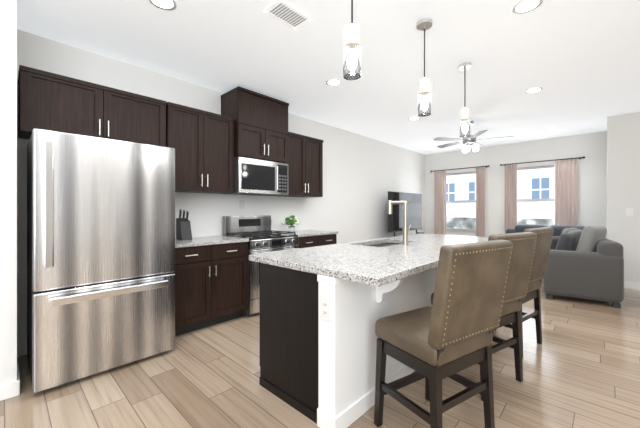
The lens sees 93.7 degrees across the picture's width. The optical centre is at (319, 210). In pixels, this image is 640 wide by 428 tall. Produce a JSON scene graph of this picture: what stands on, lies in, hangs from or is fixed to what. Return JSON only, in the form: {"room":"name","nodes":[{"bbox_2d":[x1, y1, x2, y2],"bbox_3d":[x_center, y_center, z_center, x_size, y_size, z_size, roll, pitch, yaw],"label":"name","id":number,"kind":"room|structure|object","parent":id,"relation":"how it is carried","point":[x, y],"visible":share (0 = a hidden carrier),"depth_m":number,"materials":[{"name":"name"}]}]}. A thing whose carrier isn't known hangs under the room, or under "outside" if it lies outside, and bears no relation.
{"room":"kitchen","nodes":[
{"label":"kitchen","id":0,"kind":"room"},
{"bbox_2d":[0,0,16,384],"bbox_3d":[-2.426,-0.145,2.136,0.740,2.770,0.360,0,0,43],"label":"wall","id":1,"kind":"structure","parent":0,"point":[8,191],"depth_m":1.98,"materials":[{"name":"white paint"}]},
{"bbox_2d":[0,380,18,400],"bbox_3d":[-2.152,1.190,1.877,0.014,0.100,0.360,0,0,44],"label":"baseboard","id":2,"kind":"structure","parent":1,"relation":"attached to","point":[9,390],"depth_m":1.98,"materials":[{"name":"white"}]},
{"bbox_2d":[17,355,19,394],"bbox_3d":[-2.292,1.190,2.267,0.754,0.100,0.014,0,0,44],"label":"baseboard","id":3,"kind":"structure","parent":1,"relation":"attached to","point":[18,377],"depth_m":2.07,"materials":[{"name":"white"}]},
{"bbox_2d":[17,29,424,356],"bbox_3d":[-0.945,-0.145,4.343,0.150,2.770,11.300,0,0,43],"label":"wall","id":4,"kind":"structure","parent":0,"point":[363,175],"depth_m":4.46,"materials":[{"name":"white paint"}]},
{"bbox_2d":[18,65,169,147],"bbox_3d":[-2.062,-0.860,2.800,0.347,0.500,1.055,0,0,43],"label":"upper cabinet","id":5,"kind":"object","parent":4,"relation":"attached to","point":[46,100],"depth_m":2.60,"materials":[{"name":"brown wood"}]},
{"bbox_2d":[170,102,233,193],"bbox_3d":[-1.425,-0.660,3.471,0.347,0.900,0.755,0,0,43],"label":"upper cabinet","id":6,"kind":"object","parent":4,"relation":"attached to","point":[209,147],"depth_m":3.34,"materials":[{"name":"brown wood"}]},
{"bbox_2d":[239,200,244,208],"bbox_3d":[-1.067,-0.080,4.101,0.006,0.120,0.080,0,0,43],"label":"outlet","id":7,"kind":"object","parent":4,"relation":"attached to","point":[241,204],"visible":1,"depth_m":4.10,"materials":[{"name":"white plastic"}]},
{"bbox_2d":[221,86,289,164],"bbox_3d":[-0.859,-1.067,4.017,0.417,0.825,0.785,0,0,43],"label":"upper cabinet","id":8,"kind":"object","parent":4,"relation":"attached to","point":[261,132],"depth_m":3.81,"materials":[{"name":"brown wood"}]},
{"bbox_2d":[225,157,287,195],"bbox_3d":[-0.842,-0.424,4.000,0.466,0.432,0.775,0,0,43],"label":"microwave","id":9,"kind":"object","parent":8,"relation":"attached to","point":[256,177],"visible":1,"depth_m":3.81,"materials":[{"name":"silver metal"}]},
{"bbox_2d":[281,133,322,196],"bbox_3d":[-0.342,-0.660,4.612,0.347,0.900,0.761,0,0,43],"label":"upper cabinet","id":10,"kind":"object","parent":4,"relation":"attached to","point":[305,169],"depth_m":4.50,"materials":[{"name":"brown wood"}]},
{"bbox_2d":[0,281,639,427],"bbox_3d":[2.229,1.290,1.332,8.900,0.100,11.300,0,0,43],"label":"floor","id":11,"kind":"structure","parent":0,"point":[581,365],"depth_m":2.09,"materials":[{"name":"brown wood"}]},
{"bbox_2d":[27,128,174,392],"bbox_3d":[-1.848,0.350,2.553,0.905,1.780,0.900,0,0,43],"label":"fridge","id":12,"kind":"object","parent":11,"relation":"on","point":[100,254],"visible":1,"depth_m":2.21,"materials":[{"name":"silver metal"}]},
{"bbox_2d":[172,242,247,335],"bbox_3d":[-1.356,0.800,3.341,0.627,0.880,0.880,0,0,43],"label":"base cabinet","id":13,"kind":"object","parent":11,"relation":"on","point":[211,280],"depth_m":3.12,"materials":[{"name":"brown wood"}]},
{"bbox_2d":[175,235,247,249],"bbox_3d":[-1.353,0.342,3.333,0.642,0.036,0.892,0,0,43],"label":"countertop","id":14,"kind":"structure","parent":13,"relation":"on","point":[219,240],"depth_m":3.21,"materials":[{"name":"grey stone"}]},
{"bbox_2d":[176,209,191,239],"bbox_3d":[-1.500,0.157,3.312,0.165,0.334,0.110,0,0,43],"label":"knife block","id":15,"kind":"object","parent":14,"relation":"on","point":[183,228],"visible":1,"depth_m":3.29,"materials":[{"name":"black metal"}]},
{"bbox_2d":[222,215,298,315],"bbox_3d":[-0.752,0.657,3.899,0.701,1.165,0.746,0,0,43],"label":"range","id":16,"kind":"object","parent":11,"relation":"on","point":[258,233],"visible":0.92,"depth_m":3.75,"materials":[{"name":"silver metal"}]},
{"bbox_2d":[293,234,336,247],"bbox_3d":[-0.251,0.800,4.505,0.627,0.880,0.810,0,0,43],"label":"base cabinet","id":17,"kind":"object","parent":11,"relation":"on","point":[321,239],"depth_m":4.29,"materials":[{"name":"brown wood"}]},
{"bbox_2d":[281,230,337,237],"bbox_3d":[-0.240,0.342,4.507,0.642,0.036,0.832,0,0,43],"label":"countertop","id":18,"kind":"structure","parent":17,"relation":"on","point":[301,233],"depth_m":4.36,"materials":[{"name":"grey stone"}]},
{"bbox_2d":[282,215,299,231],"bbox_3d":[-0.423,0.198,4.446,0.259,0.253,0.265,0,0,43],"label":"plant","id":19,"kind":"object","parent":18,"relation":"on","point":[290,220],"visible":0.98,"depth_m":4.39,"materials":[{"name":"green plant"}]},
{"bbox_2d":[253,240,436,427],"bbox_3d":[0.835,0.804,2.832,0.937,0.870,2.782,0,0,43],"label":"kitchen island","id":20,"kind":"object","parent":11,"relation":"on","point":[324,309],"depth_m":1.84,"materials":[{"name":"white wood"}]},
{"bbox_2d":[320,294,331,322],"bbox_3d":[0.032,0.553,1.686,0.084,0.138,0.009,0,0,44],"label":"outlet","id":21,"kind":"object","parent":20,"relation":"attached to","point":[325,299],"depth_m":1.68,"materials":[{"name":"white plastic"}]},
{"bbox_2d":[249,233,487,287],"bbox_3d":[0.845,0.349,2.844,1.110,0.042,2.810,0,0,43],"label":"island countertop","id":22,"kind":"structure","parent":20,"relation":"on","point":[358,260],"depth_m":2.08,"materials":[{"name":"grey stone"}]},
{"bbox_2d":[388,200,412,243],"bbox_3d":[0.759,0.115,2.887,0.218,0.424,0.098,0,0,43],"label":"faucet","id":23,"kind":"object","parent":22,"relation":"on","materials":[{"name":"silver metal"}]},
{"bbox_2d":[374,240,512,427],"bbox_3d":[0.651,0.698,1.646,0.524,1.085,0.531,0,0,-31],"label":"stool","id":24,"kind":"object","parent":11,"relation":"on","point":[449,332],"visible":1,"depth_m":1.48,"materials":[{"name":"brown leather"}]},
{"bbox_2d":[431,232,536,400],"bbox_3d":[1.179,0.698,2.203,0.524,1.085,0.531,0,0,-31],"label":"stool","id":25,"kind":"object","parent":11,"relation":"on","point":[522,255],"visible":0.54,"depth_m":2.08,"materials":[{"name":"brown leather"}]},
{"bbox_2d":[494,227,553,357],"bbox_3d":[1.772,0.698,2.790,0.524,1.085,0.531,0,0,-36],"label":"stool","id":26,"kind":"object","parent":11,"relation":"on","point":[541,253],"visible":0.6,"depth_m":2.66,"materials":[{"name":"brown leather"}]},
{"bbox_2d":[506,224,584,235],"bbox_3d":[4.506,0.766,5.925,1.620,0.948,0.920,0,0,43],"label":"sofa","id":27,"kind":"object","parent":11,"relation":"on","point":[520,228],"visible":0.04,"depth_m":6.01,"materials":[{"name":"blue fabric"}]},
{"bbox_2d":[542,225,623,308],"bbox_3d":[3.878,0.727,4.627,0.858,1.026,1.580,0,0,34],"label":"sofa","id":28,"kind":"object","parent":11,"relation":"on","point":[586,262],"visible":0.88,"depth_m":3.98,"materials":[{"name":"fabric"}]},
{"bbox_2d":[17,0,639,154],"bbox_3d":[2.229,-1.580,1.332,8.900,0.100,11.300,0,0,43],"label":"ceiling","id":29,"kind":"structure","parent":0,"point":[578,61],"depth_m":2.97,"materials":[{"name":"white paint"}]},
{"bbox_2d":[149,0,176,9],"bbox_3d":[-1.154,-1.528,2.198,0.190,0.004,0.190,0,0,43],"label":"recessed light","id":30,"kind":"object","parent":29,"relation":"in","point":[166,4],"visible":1,"depth_m":2.23,"materials":[{"name":"white plastic"}]},
{"bbox_2d":[263,0,311,30],"bbox_3d":[-0.249,-1.524,2.353,0.200,0.011,0.330,0,0,43],"label":"ceiling vent","id":31,"kind":"object","parent":29,"relation":"in","point":[287,14],"visible":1,"depth_m":2.34,"materials":[{"name":"white metal"}]},
{"bbox_2d":[326,79,341,85],"bbox_3d":[0.168,-1.528,3.591,0.190,0.004,0.190,0,0,43],"label":"recessed light","id":32,"kind":"object","parent":29,"relation":"in","point":[333,82],"visible":1,"depth_m":3.59,"materials":[{"name":"white plastic"}]},
{"bbox_2d":[343,0,360,79],"bbox_3d":[0.188,-1.155,1.752,0.124,0.749,0.124,0,0,43],"label":"pendant light","id":33,"kind":"object","parent":29,"relation":"hanging from","point":[351,36],"visible":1,"depth_m":1.72,"materials":[{"name":"glass"}]},
{"bbox_2d":[408,116,419,119],"bbox_3d":[1.567,-1.528,4.992,0.190,0.004,0.190,0,0,43],"label":"recessed light","id":34,"kind":"object","parent":29,"relation":"in","point":[414,118],"visible":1,"depth_m":5.00,"materials":[{"name":"white plastic"}]},
{"bbox_2d":[417,19,432,116],"bbox_3d":[0.855,-1.155,2.456,0.124,0.749,0.124,0,0,43],"label":"pendant light","id":35,"kind":"object","parent":29,"relation":"hanging from","point":[424,85],"visible":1,"depth_m":2.43,"materials":[{"name":"white glass"}]},
{"bbox_2d":[458,62,471,136],"bbox_3d":[1.530,-1.155,3.167,0.124,0.749,0.124,0,0,43],"label":"pendant light","id":36,"kind":"object","parent":29,"relation":"hanging from","point":[464,114],"visible":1,"depth_m":3.14,"materials":[{"name":"white glass"}]},
{"bbox_2d":[433,121,513,152],"bbox_3d":[2.623,-1.270,5.230,1.280,0.519,1.223,0,0,43],"label":"ceiling fan","id":37,"kind":"object","parent":29,"relation":"hanging from","point":[469,141],"visible":0.83,"depth_m":5.13,"materials":[{"name":"silver metal"}]},
{"bbox_2d":[512,0,542,13],"bbox_3d":[1.547,-1.528,2.240,0.190,0.004,0.190,0,0,43],"label":"recessed light","id":38,"kind":"object","parent":29,"relation":"in","point":[522,6],"visible":1,"depth_m":2.25,"materials":[{"name":"white plastic"}]},
{"bbox_2d":[524,87,542,92],"bbox_3d":[2.722,-1.528,3.827,0.190,0.004,0.190,0,0,43],"label":"recessed light","id":39,"kind":"object","parent":29,"relation":"in","point":[535,89],"visible":1,"depth_m":3.83,"materials":[{"name":"white plastic"}]},
{"bbox_2d":[425,131,606,238],"bbox_3d":[4.264,-0.145,7.086,3.630,2.770,0.150,0,0,43],"label":"wall","id":40,"kind":"structure","parent":0,"point":[591,185],"depth_m":6.68,"materials":[{"name":"white paint"}]},
{"bbox_2d":[446,171,475,232],"bbox_3d":[3.616,-0.205,7.660,0.900,1.510,0.130,0,0,43],"label":"window","id":41,"kind":"structure","parent":40,"relation":"in","point":[458,229],"depth_m":7.66,"materials":[{"name":"grey"}]},
{"bbox_2d":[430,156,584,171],"bbox_3d":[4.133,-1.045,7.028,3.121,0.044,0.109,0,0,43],"label":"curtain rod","id":42,"kind":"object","parent":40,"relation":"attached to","point":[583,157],"visible":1,"depth_m":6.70,"materials":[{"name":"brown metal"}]},
{"bbox_2d":[434,171,445,234],"bbox_3d":[3.163,0.090,7.906,0.304,2.240,0.069,0,0,43],"label":"curtain","id":43,"kind":"object","parent":42,"relation":"hanging from","point":[440,202],"visible":0.62,"depth_m":7.90,"materials":[{"name":"fabric"}]},
{"bbox_2d":[476,167,484,236],"bbox_3d":[3.870,0.090,7.235,0.194,2.240,0.067,0,0,43],"label":"curtain","id":44,"kind":"object","parent":42,"relation":"hanging from","point":[480,201],"visible":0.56,"depth_m":7.23,"materials":[{"name":"fabric"}]},
{"bbox_2d":[505,164,516,233],"bbox_3d":[4.327,0.090,6.800,0.244,2.240,0.068,0,0,43],"label":"curtain","id":45,"kind":"object","parent":42,"relation":"hanging from","point":[510,196],"visible":0.69,"depth_m":6.80,"materials":[{"name":"fabric"}]},
{"bbox_2d":[554,159,576,224],"bbox_3d":[5.027,0.090,6.137,0.364,2.240,0.070,0,0,43],"label":"curtain","id":46,"kind":"object","parent":42,"relation":"hanging from","point":[565,209],"visible":0.6,"depth_m":6.13,"materials":[{"name":"fabric"}]},
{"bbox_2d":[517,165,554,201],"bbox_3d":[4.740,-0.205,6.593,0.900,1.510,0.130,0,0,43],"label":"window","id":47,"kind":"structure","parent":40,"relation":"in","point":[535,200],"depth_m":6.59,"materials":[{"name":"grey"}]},
{"bbox_2d":[607,112,639,283],"bbox_3d":[7.024,-0.145,3.639,5.120,2.770,1.350,0,0,43],"label":"wall","id":48,"kind":"structure","parent":0,"point":[623,163],"depth_m":4.77,"materials":[{"name":"white paint"}]},
{"bbox_2d":[626,208,632,215],"bbox_3d":[4.884,0.030,4.733,0.080,0.120,0.008,0,0,43],"label":"switch plate","id":49,"kind":"object","parent":48,"relation":"attached to","point":[629,211],"visible":1,"depth_m":4.73,"materials":[{"name":"white plastic"}]},
{"bbox_2d":[624,282,639,289],"bbox_3d":[6.488,1.190,3.208,4.964,0.100,0.014,0,0,44],"label":"baseboard","id":50,"kind":"structure","parent":48,"relation":"attached to","point":[628,285],"depth_m":4.70,"materials":[{"name":"white"}]},
{"label":"outside","id":51,"kind":"structure","parent":0,"visible":0},
{"bbox_2d":[446,167,554,228],"bbox_3d":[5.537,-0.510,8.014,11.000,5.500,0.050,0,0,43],"label":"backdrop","id":52,"kind":"structure","parent":51,"point":[536,183],"depth_m":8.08,"materials":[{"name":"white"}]},
{"bbox_3d":[1.975,0.900,6.915,0.525,0.680,1.850,0,0,44],"label":"tv console","id":53,"kind":"object","parent":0,"visible":0},
{"bbox_2d":[388,191,421,236],"bbox_3d":[1.987,0.119,6.903,0.260,1.038,1.550,0,0,43],"label":"tv","id":54,"kind":"object","parent":53,"relation":"on","point":[414,214],"visible":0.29,"depth_m":6.81,"materials":[{"name":"black"}]}
]}

